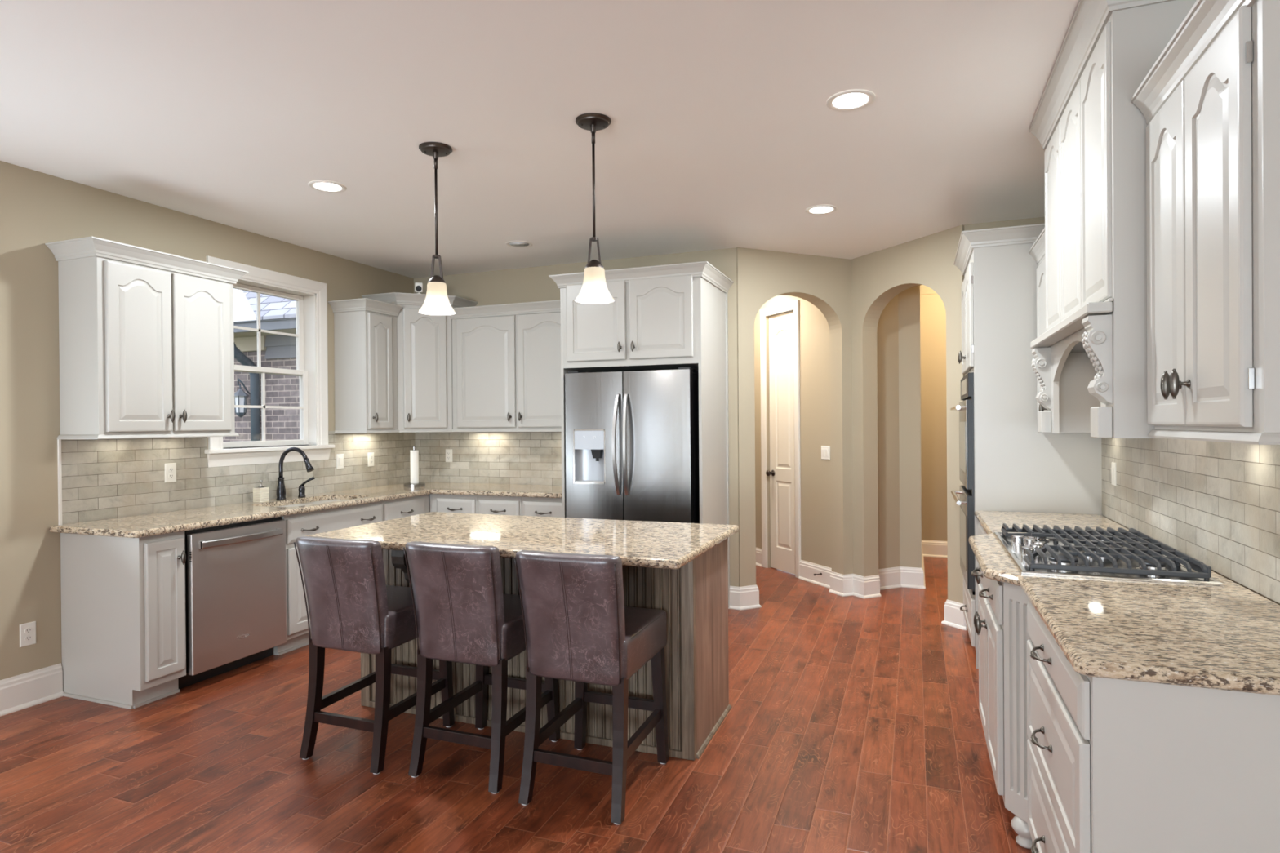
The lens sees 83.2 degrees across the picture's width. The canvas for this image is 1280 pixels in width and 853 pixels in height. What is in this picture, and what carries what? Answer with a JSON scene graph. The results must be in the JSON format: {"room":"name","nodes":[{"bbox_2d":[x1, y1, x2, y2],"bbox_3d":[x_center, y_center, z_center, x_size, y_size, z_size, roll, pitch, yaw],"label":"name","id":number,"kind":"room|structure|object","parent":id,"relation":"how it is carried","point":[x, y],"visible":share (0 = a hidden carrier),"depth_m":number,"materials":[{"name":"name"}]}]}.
{"room":"kitchen","nodes":[
{"label":"kitchen","id":0,"kind":"room"},
{"bbox_2d":[0,160,413,679],"bbox_3d":[-4.384,0.074,0.653,0.160,2.755,13.100,0,0,21],"label":"wall","id":1,"kind":"structure","parent":0,"point":[37,208],"depth_m":3.76,"materials":[{"name":"beige paint"}]},
{"bbox_2d":[19,621,35,647],"bbox_3d":[-3.131,1.063,3.691,0.009,0.116,0.072,0,0,21],"label":"wall outlet","id":2,"kind":"object","parent":1,"relation":"attached to","point":[28,630],"visible":1,"depth_m":3.69,"materials":[{"name":"white plastic"}]},
{"bbox_2d":[24,627,32,633],"bbox_3d":[-3.129,1.044,3.689,0.003,0.027,0.033,0,0,21],"label":"socket","id":3,"kind":"object","parent":2,"relation":"attached to","point":[27,630],"depth_m":3.69,"materials":[{"name":"grey plastic"}]},
{"bbox_2d":[24,635,32,640],"bbox_3d":[-3.128,1.083,3.690,0.003,0.027,0.033,0,0,21],"label":"socket","id":4,"kind":"object","parent":2,"relation":"attached to","point":[27,637],"depth_m":3.69,"materials":[{"name":"grey plastic"}]},
{"bbox_2d":[0,663,63,716],"bbox_3d":[-3.135,1.344,3.648,0.030,0.170,0.386,0,0,21],"label":"baseboard","id":5,"kind":"structure","parent":1,"relation":"attached to","point":[21,691],"depth_m":3.69,"materials":[{"name":"white paint"}]},
{"bbox_2d":[57,439,62,524],"bbox_3d":[-3.081,0.290,3.830,0.012,0.467,0.012,0,0,21],"label":"trim","id":6,"kind":"structure","parent":1,"relation":"attached to","point":[59,441],"depth_m":3.83,"materials":[{"name":"white paint"}]},
{"bbox_2d":[44,235,248,439],"bbox_3d":[-2.773,-0.450,4.142,0.373,1.028,0.920,0,0,21],"label":"upper cabinet","id":7,"kind":"object","parent":1,"relation":"attached to","point":[146,338],"visible":1,"depth_m":3.92,"materials":[{"name":"white paint"}]},
{"bbox_2d":[61,431,415,524],"bbox_3d":[-2.561,0.276,5.199,0.010,0.475,2.918,0,0,21],"label":"wall tile","id":8,"kind":"structure","parent":1,"relation":"attached to","point":[102,479],"depth_m":4.49,"materials":[{"name":"tile"}]},
{"bbox_2d":[164,462,176,482],"bbox_3d":[-2.858,0.282,4.393,0.009,0.116,0.072,0,0,21],"label":"wall outlet","id":9,"kind":"object","parent":8,"relation":"attached to","point":[170,468],"visible":1,"depth_m":4.39,"materials":[{"name":"white plastic"}]},
{"bbox_2d":[168,467,173,471],"bbox_3d":[-2.856,0.263,4.392,0.003,0.027,0.033,0,0,21],"label":"socket","id":10,"kind":"object","parent":9,"relation":"attached to","point":[170,469],"depth_m":4.39,"materials":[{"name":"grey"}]},
{"bbox_2d":[168,473,173,478],"bbox_3d":[-2.855,0.301,4.392,0.003,0.027,0.033,0,0,21],"label":"socket","id":11,"kind":"object","parent":9,"relation":"attached to","point":[170,475],"depth_m":4.39,"materials":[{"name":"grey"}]},
{"bbox_2d":[336,453,343,469],"bbox_3d":[-2.362,0.277,5.690,0.013,0.116,0.072,0,0,21],"label":"light switch","id":12,"kind":"object","parent":8,"relation":"attached to","point":[340,458],"visible":1,"depth_m":5.68,"materials":[{"name":"white plastic"}]},
{"bbox_2d":[367,452,373,466],"bbox_3d":[-2.241,0.276,6.013,0.009,0.116,0.072,0,0,21],"label":"wall outlet","id":13,"kind":"object","parent":8,"relation":"attached to","point":[370,455],"visible":1,"depth_m":6.00,"materials":[{"name":"white plastic"}]},
{"bbox_2d":[204,255,334,467],"bbox_3d":[-2.655,-0.420,5.125,0.215,1.358,1.065,0,0,21],"label":"window","id":14,"kind":"structure","parent":1,"relation":"in","point":[310,296],"depth_m":5.39,"materials":[{"name":"white paint"}]},
{"bbox_2d":[328,297,402,433],"bbox_3d":[-2.169,-0.461,5.729,0.373,1.028,0.422,0,0,21],"label":"upper cabinet","id":15,"kind":"object","parent":1,"relation":"attached to","point":[365,329],"visible":1,"depth_m":5.62,"materials":[{"name":"white paint"}]},
{"bbox_2d":[0,556,1031,852],"bbox_3d":[-0.398,1.469,0.911,7.410,0.100,16.600,0,0,21],"label":"floor","id":16,"kind":"structure","parent":0,"point":[853,724],"depth_m":2.96,"materials":[{"name":"brown wood"}]},
{"bbox_2d":[60,531,186,709],"bbox_3d":[-2.723,0.989,3.826,0.672,0.872,0.254,0,0,21],"label":"base cabinet","id":17,"kind":"object","parent":16,"relation":"on","point":[123,624],"visible":0.94,"depth_m":3.72,"materials":[{"name":"white paint"}]},
{"bbox_2d":[177,516,286,688],"bbox_3d":[-2.541,0.990,4.237,0.664,0.865,0.622,0,0,21],"label":"dishwasher","id":18,"kind":"object","parent":16,"relation":"on","point":[236,595],"visible":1,"depth_m":4.09,"materials":[{"name":"silver metal"}]},
{"bbox_2d":[272,499,382,655],"bbox_3d":[-2.293,0.981,4.956,0.672,0.872,0.875,0,0,21],"label":"base cabinet","id":19,"kind":"object","parent":16,"relation":"on","point":[300,525],"visible":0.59,"depth_m":4.57,"materials":[{"name":"white paint"}]},
{"bbox_2d":[48,481,561,537],"bbox_3d":[-1.709,0.523,4.838,1.835,0.036,2.969,0,0,21],"label":"countertop","id":20,"kind":"structure","parent":19,"relation":"on","point":[166,522],"depth_m":4.53,"materials":[{"name":"stone"}]},
{"bbox_2d":[253,480,269,502],"bbox_3d":[-2.562,0.437,4.879,0.076,0.150,0.072,0,0,21],"label":"soap dispenser","id":21,"kind":"object","parent":20,"relation":"on","point":[260,494],"visible":1,"depth_m":4.85,"materials":[{"name":"ceramic"}]},
{"bbox_2d":[275,447,315,500],"bbox_3d":[-2.355,0.326,5.081,0.321,0.368,0.248,0,0,21],"label":"kitchen faucet","id":22,"kind":"object","parent":20,"relation":"on","point":[281,490],"visible":1,"depth_m":5.02,"materials":[{"name":"black metal"}]},
{"bbox_2d":[404,445,425,487],"bbox_3d":[-1.881,0.333,6.015,0.172,0.338,0.172,0,0,21],"label":"paper towel holder","id":23,"kind":"object","parent":20,"relation":"on","point":[420,484],"visible":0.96,"depth_m":5.96,"materials":[{"name":"silver metal"}]},
{"bbox_2d":[409,449,418,483],"bbox_3d":[-1.881,0.336,6.015,0.068,0.274,0.068,0,0,21],"label":"paper towel roll","id":24,"kind":"object","parent":23,"relation":"on","point":[414,455],"visible":1,"depth_m":5.99,"materials":[{"name":"white paper"}]},
{"bbox_2d":[293,536,454,774],"bbox_3d":[-1.175,0.942,3.232,0.423,0.948,0.589,0,0,21],"label":"bar stool","id":25,"kind":"object","parent":16,"relation":"on","point":[352,607],"visible":0.96,"depth_m":3.02,"materials":[{"name":"brown leather"}]},
{"bbox_2d":[381,494,429,520],"bbox_3d":[-2.039,0.977,5.623,0.672,0.872,0.548,0,0,21],"label":"base cabinet","id":26,"kind":"object","parent":16,"relation":"on","point":[415,505],"visible":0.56,"depth_m":5.48,"materials":[{"name":"white paint"}]},
{"bbox_2d":[429,493,477,513],"bbox_3d":[-1.378,0.970,5.956,0.449,0.872,0.667,0,0,21],"label":"base cabinet","id":27,"kind":"object","parent":16,"relation":"on","point":[461,504],"visible":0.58,"depth_m":5.68,"materials":[{"name":"white paint"}]},
{"bbox_2d":[403,541,559,793],"bbox_3d":[-0.658,0.938,3.069,0.423,0.948,0.589,0,0,21],"label":"bar stool","id":28,"kind":"object","parent":16,"relation":"on","point":[464,614],"visible":0.91,"depth_m":2.85,"materials":[{"name":"leather"}]},
{"bbox_2d":[477,495,521,515],"bbox_3d":[-0.985,0.968,5.806,0.391,0.872,0.667,0,0,21],"label":"base cabinet","id":29,"kind":"object","parent":16,"relation":"on","point":[499,505],"visible":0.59,"depth_m":5.53,"materials":[{"name":"white paint"}]},
{"bbox_2d":[521,497,562,517],"bbox_3d":[-0.618,0.965,5.667,0.391,0.872,0.667,0,0,21],"label":"base cabinet","id":30,"kind":"object","parent":16,"relation":"on","point":[531,506],"visible":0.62,"depth_m":5.40,"materials":[{"name":"white paint"}]},
{"bbox_2d":[360,538,731,760],"bbox_3d":[-0.522,0.973,3.522,1.772,0.872,0.812,0,0,21],"label":"kitchen island","id":31,"kind":"object","parent":16,"relation":"on","point":[693,597],"visible":0.23,"depth_m":3.19,"materials":[{"name":"brown wood"}]},
{"bbox_2d":[304,511,738,568],"bbox_3d":[-0.543,0.519,3.480,1.853,0.036,0.992,0,0,21],"label":"island countertop","id":32,"kind":"structure","parent":31,"relation":"on","point":[643,544],"depth_m":3.33,"materials":[{"name":"stone"}]},
{"bbox_2d":[514,550,668,824],"bbox_3d":[-0.176,0.935,2.849,0.423,0.948,0.589,0,0,21],"label":"bar stool","id":33,"kind":"object","parent":16,"relation":"on","point":[579,628],"visible":1,"depth_m":2.64,"materials":[{"name":"leather"}]},
{"bbox_2d":[564,366,699,523],"bbox_3d":[0.019,0.498,5.297,0.930,1.800,0.813,0,0,21],"label":"refrigerator","id":34,"kind":"object","parent":16,"relation":"on","point":[632,437],"visible":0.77,"depth_m":4.97,"materials":[{"name":"silver metal"}]},
{"bbox_2d":[548,261,733,608],"bbox_3d":[0.038,0.150,5.358,1.180,2.495,0.767,0,0,21],"label":"tall cabinet","id":35,"kind":"object","parent":16,"relation":"on","point":[666,317],"visible":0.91,"depth_m":5.06,"materials":[{"name":"white paint"}]},
{"bbox_2d":[828,571,881,599],"bbox_3d":[1.744,1.297,5.887,0.418,0.170,0.154,0,0,24],"label":"baseboard","id":36,"kind":"object","parent":16,"relation":"on","point":[850,584],"visible":1,"depth_m":5.88,"materials":[{"name":"white paint"}]},
{"bbox_2d":[974,522,986,584],"bbox_3d":[2.047,0.953,3.610,0.664,0.872,0.885,0,0,21],"label":"base cabinet","id":37,"kind":"object","parent":16,"relation":"on","point":[980,530],"visible":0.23,"depth_m":3.83,"materials":[{"name":"white paint"}]},
{"bbox_2d":[970,563,1004,804],"bbox_3d":[1.677,0.960,2.742,0.737,0.872,0.815,0,0,21],"label":"base cabinet","id":38,"kind":"object","parent":16,"relation":"on","point":[988,621],"visible":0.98,"depth_m":2.64,"materials":[{"name":"white paint"}]},
{"bbox_2d":[1004,582,1032,848],"bbox_3d":[1.281,0.964,2.405,0.107,0.872,0.114,0,0,21],"label":"fluted pilaster","id":39,"kind":"object","parent":16,"relation":"on","point":[1016,636],"visible":0.7,"depth_m":2.42,"materials":[{"name":"white paint"}]},
{"bbox_2d":[953,223,1103,668],"bbox_3d":[2.320,0.135,4.388,0.698,2.497,0.891,0,0,21],"label":"tall cabinet","id":40,"kind":"object","parent":16,"relation":"on","point":[1018,468],"visible":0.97,"depth_m":4.06,"materials":[{"name":"white paint"}]},
{"bbox_2d":[950,372,974,595],"bbox_3d":[2.266,0.329,4.445,0.615,1.290,0.732,0,0,21],"label":"double wall oven","id":41,"kind":"object","parent":40,"relation":"in","point":[966,407],"visible":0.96,"depth_m":4.21,"materials":[{"name":"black metal"}]},
{"bbox_2d":[1026,600,1279,852],"bbox_3d":[1.378,0.966,1.850,0.662,0.872,0.840,0,0,21],"label":"base cabinet","id":42,"kind":"object","parent":16,"relation":"on","point":[1114,766],"visible":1,"depth_m":1.52,"materials":[{"name":"white paint"}]},
{"bbox_2d":[968,510,1279,695],"bbox_3d":[1.671,0.505,2.741,0.723,0.036,2.776,0,0,21],"label":"countertop","id":43,"kind":"structure","parent":42,"relation":"on","point":[1226,637],"depth_m":1.82,"materials":[{"name":"stone"}]},
{"bbox_2d":[993,523,1222,586],"bbox_3d":[1.691,0.476,2.733,0.550,0.094,0.915,0,0,21],"label":"gas cooktop","id":44,"kind":"object","parent":43,"relation":"in","point":[1122,554],"visible":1,"depth_m":2.51,"materials":[{"name":"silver metal"}]},
{"bbox_2d":[0,0,1079,278],"bbox_3d":[-0.421,-1.385,0.899,7.410,0.100,16.600,0,0,21],"label":"ceiling","id":45,"kind":"structure","parent":0,"point":[722,133],"depth_m":3.12,"materials":[{"name":"white paint"}]},
{"bbox_2d":[308,180,346,192],"bbox_3d":[-1.740,-1.334,4.016,0.196,0.006,0.196,0,0,21],"label":"recessed light","id":46,"kind":"object","parent":45,"relation":"in","point":[321,185],"visible":1,"depth_m":4.01,"materials":[{"name":"white paint"}]},
{"bbox_2d":[418,142,455,315],"bbox_3d":[-0.981,-0.945,3.475,0.172,0.792,0.172,0,0,21],"label":"pendant light","id":47,"kind":"object","parent":45,"relation":"hanging from","point":[437,301],"visible":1,"depth_m":3.45,"materials":[{"name":"white glass"}]},
{"bbox_2d":[506,240,533,247],"bbox_3d":[-0.891,-1.347,5.327,0.196,0.006,0.196,0,0,21],"label":"ceiling speaker","id":48,"kind":"object","parent":45,"relation":"attached to","point":[511,243],"visible":1,"depth_m":5.31,"materials":[{"name":"white paint"}]},
{"bbox_2d":[509,241,528,246],"bbox_3d":[-0.891,-1.347,5.327,0.160,0.002,0.160,0,0,21],"label":"grille","id":49,"kind":"object","parent":48,"relation":"attached to","point":[511,243],"depth_m":5.32,"materials":[{"name":"white paint"}]},
{"bbox_2d":[575,112,613,303],"bbox_3d":[-0.203,-0.950,3.174,0.172,0.792,0.172,0,0,21],"label":"pendant light","id":50,"kind":"object","parent":45,"relation":"hanging from","point":[594,290],"visible":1,"depth_m":3.15,"materials":[{"name":"white glass"}]},
{"bbox_2d":[804,204,837,214],"bbox_3d":[1.137,-1.359,4.524,0.196,0.006,0.196,0,0,21],"label":"recessed light","id":51,"kind":"object","parent":45,"relation":"in","point":[823,209],"visible":1,"depth_m":4.51,"materials":[{"name":"white glass"}]},
{"bbox_2d":[826,88,875,111],"bbox_3d":[0.874,-1.351,2.991,0.196,0.006,0.196,0,0,21],"label":"recessed light","id":52,"kind":"object","parent":45,"relation":"in","point":[840,101],"visible":1,"depth_m":2.98,"materials":[{"name":"white glass"}]},
{"bbox_2d":[413,247,738,586],"bbox_3d":[-0.699,0.022,6.119,3.160,2.755,0.130,0,0,21],"label":"wall","id":53,"kind":"structure","parent":0,"point":[531,284],"depth_m":5.83,"materials":[{"name":"beige paint"}]},
{"bbox_2d":[361,292,478,432],"bbox_3d":[-1.851,-0.518,6.127,0.683,1.134,0.663,0,0,21],"label":"upper cabinet","id":54,"kind":"object","parent":53,"relation":"attached to","point":[424,341],"visible":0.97,"depth_m":5.94,"materials":[{"name":"white paint"}]},
{"bbox_2d":[414,282,422,293],"bbox_3d":[-1.817,-1.133,5.925,0.062,0.094,0.044,0,0,-11],"label":"security camera","id":55,"kind":"object","parent":54,"relation":"on","point":[418,286],"visible":1,"depth_m":5.91,"materials":[{"name":"white plastic"}]},
{"bbox_2d":[415,431,561,485],"bbox_3d":[-1.176,0.261,6.228,1.848,0.475,0.010,0,0,21],"label":"wall tile","id":56,"kind":"structure","parent":53,"relation":"attached to","point":[522,458],"depth_m":6.26,"materials":[{"name":"tile"}]},
{"bbox_2d":[445,448,452,462],"bbox_3d":[-1.702,0.260,6.418,0.072,0.116,0.009,0,0,21],"label":"wall outlet","id":57,"kind":"object","parent":56,"relation":"attached to","point":[448,451],"visible":1,"depth_m":6.41,"materials":[{"name":"white plastic"}]},
{"bbox_2d":[450,299,561,431],"bbox_3d":[-0.964,-0.471,5.946,1.217,1.028,0.373,0,0,21],"label":"upper cabinet","id":58,"kind":"object","parent":53,"relation":"attached to","point":[506,358],"visible":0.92,"depth_m":5.84,"materials":[{"name":"white paint"}]},
{"bbox_2d":[736,247,853,586],"bbox_3d":[1.218,0.009,5.778,1.090,2.755,0.150,-1,0,-24],"label":"wall","id":59,"kind":"structure","parent":0,"point":[824,282],"depth_m":5.74,"materials":[{"name":"beige paint"}]},
{"bbox_2d":[728,584,761,610],"bbox_3d":[0.780,1.306,5.572,0.252,0.170,0.190,-1,0,-24],"label":"baseboard","id":60,"kind":"structure","parent":59,"relation":"attached to","point":[744,597],"depth_m":5.50,"materials":[{"name":"white paint"}]},
{"bbox_2d":[754,224,964,604],"bbox_3d":[1.617,0.003,6.386,0.165,2.755,3.168,-1,0,-24],"label":"wall","id":61,"kind":"structure","parent":0,"point":[878,277],"depth_m":5.86,"materials":[{"name":"beige paint"}]},
{"bbox_2d":[755,547,761,566],"bbox_3d":[1.066,1.296,7.403,0.030,0.170,0.662,-1,0,-24],"label":"baseboard","id":62,"kind":"structure","parent":61,"relation":"attached to","point":[758,551],"depth_m":7.15,"materials":[{"name":"white paint"}]},
{"bbox_2d":[760,299,800,577],"bbox_3d":[1.340,0.116,6.830,0.109,2.530,0.607,-1,0,-24],"label":"door","id":63,"kind":"structure","parent":61,"relation":"in","point":[784,473],"depth_m":6.85,"materials":[{"name":"white paint"}]},
{"bbox_2d":[798,560,831,588],"bbox_3d":[1.558,1.297,6.305,0.030,0.170,0.531,-1,0,-24],"label":"baseboard","id":64,"kind":"structure","parent":61,"relation":"attached to","point":[807,570],"depth_m":6.34,"materials":[{"name":"white paint"}]},
{"bbox_2d":[821,445,830,459],"bbox_3d":[1.597,0.227,6.218,0.013,0.116,0.115,-1,0,-24],"label":"light switch","id":65,"kind":"object","parent":61,"relation":"attached to","point":[825,451],"visible":1,"depth_m":6.21,"materials":[{"name":"white plastic"}]},
{"bbox_2d":[941,599,966,630],"bbox_3d":[2.189,1.297,5.038,0.156,0.170,0.266,0,0,21],"label":"baseboard","id":66,"kind":"structure","parent":61,"relation":"attached to","point":[953,615],"depth_m":4.98,"materials":[{"name":"white paint"}]},
{"bbox_2d":[876,285,921,568],"bbox_3d":[2.537,-0.006,6.789,0.479,2.755,1.996,0,0,34],"label":"wall","id":67,"kind":"structure","parent":0,"point":[898,330],"depth_m":6.17,"materials":[{"name":"beige paint"}]},
{"bbox_2d":[878,544,925,590],"bbox_3d":[2.582,1.287,6.704,0.413,0.170,1.922,0,0,35],"label":"baseboard","id":68,"kind":"structure","parent":67,"relation":"attached to","point":[900,576],"depth_m":6.15,"materials":[{"name":"white paint"}]},
{"bbox_2d":[920,284,937,294],"bbox_3d":[3.147,-1.708,6.467,1.400,0.647,2.150,0,0,21],"label":"ceiling","id":69,"kind":"structure","parent":0,"point":[924,290],"depth_m":7.57,"materials":[{"name":"beige paint"}]},
{"bbox_2d":[920,293,947,541],"bbox_3d":[3.809,-0.018,7.335,2.100,2.755,0.120,0,0,21],"label":"wall","id":70,"kind":"structure","parent":0,"point":[932,309],"depth_m":7.55,"materials":[{"name":"beige paint"}]},
{"bbox_2d":[921,539,947,557],"bbox_3d":[3.512,1.277,7.377,1.200,0.170,0.030,0,0,21],"label":"baseboard","id":71,"kind":"structure","parent":70,"relation":"attached to","point":[934,548],"depth_m":7.54,"materials":[{"name":"white paint"}]},
{"bbox_2d":[1103,515,1279,604],"bbox_3d":[2.223,0.013,2.953,0.140,2.755,4.700,0,0,21],"label":"wall","id":72,"kind":"structure","parent":0,"point":[1104,516],"depth_m":2.28,"materials":[{"name":"beige paint"}]},
{"bbox_2d":[1028,227,1047,412],"bbox_3d":[2.178,-0.479,3.557,0.364,0.991,0.878,0,0,21],"label":"upper cabinet","id":73,"kind":"object","parent":72,"relation":"attached to","point":[1037,251],"visible":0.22,"depth_m":3.84,"materials":[{"name":"white paint"}]},
{"bbox_2d":[1029,0,1196,438],"bbox_3d":[1.768,-0.662,2.626,0.465,1.385,1.270,0,0,21],"label":"range hood","id":74,"kind":"object","parent":72,"relation":"attached to","point":[1090,362],"visible":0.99,"depth_m":2.23,"materials":[{"name":"white paint"}]},
{"bbox_2d":[1030,297,1113,348],"bbox_3d":[1.584,-0.367,2.698,0.066,0.042,1.150,0,0,21],"label":"mantel shelf","id":75,"kind":"object","parent":74,"relation":"attached to","point":[1071,327],"depth_m":2.49,"materials":[{"name":"white paint"}]},
{"bbox_2d":[1101,438,1279,603],"bbox_3d":[1.935,0.247,2.403,0.010,0.485,3.225,0,0,21],"label":"wall tile","id":76,"kind":"structure","parent":72,"relation":"attached to","point":[1216,504],"depth_m":2.52,"materials":[{"name":"tile"}]},
{"bbox_2d":[1111,462,1115,485],"bbox_3d":[2.403,0.241,3.664,0.013,0.116,0.072,0,0,21],"label":"wall outlet","id":77,"kind":"object","parent":76,"relation":"attached to","point":[1113,464],"visible":1,"depth_m":3.65,"materials":[{"name":"white plastic"}]},
{"bbox_2d":[1130,0,1279,444],"bbox_3d":[1.474,-0.465,1.707,0.364,0.996,0.765,0,0,21],"label":"upper cabinet","id":78,"kind":"object","parent":72,"relation":"attached to","point":[1209,103],"visible":1,"depth_m":1.62,"materials":[{"name":"white paint"}]},
{"label":"outside","id":79,"kind":"structure","parent":0,"visible":0},
{"bbox_3d":[-12.204,1.808,7.868,19.570,0.050,30.000,0,0,21],"label":"ground","id":80,"kind":"structure","parent":79,"visible":0},
{"bbox_2d":[222,288,299,441],"bbox_3d":[-6.089,-0.470,10.152,9.400,4.390,1.690,0,0,21],"label":"brick house wing","id":81,"kind":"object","parent":80,"relation":"on","point":[278,314],"visible":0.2,"depth_m":9.22},
{"bbox_2d":[234,378,249,417],"bbox_3d":[-5.127,-0.369,9.296,0.237,0.500,0.173,-1,0,-39],"label":"wall lantern","id":82,"kind":"object","parent":81,"relation":"attached to","point":[240,396],"visible":0.92,"depth_m":9.25,"materials":[{"name":"metal"}]},
{"bbox_2d":[234,343,260,440],"bbox_3d":[-5.037,0.287,9.143,0.131,2.868,0.466,0,0,27],"label":"downspout","id":83,"kind":"object","parent":81,"relation":"attached to","point":[239,356],"visible":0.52,"depth_m":9.25,"materials":[{"name":"metal"}]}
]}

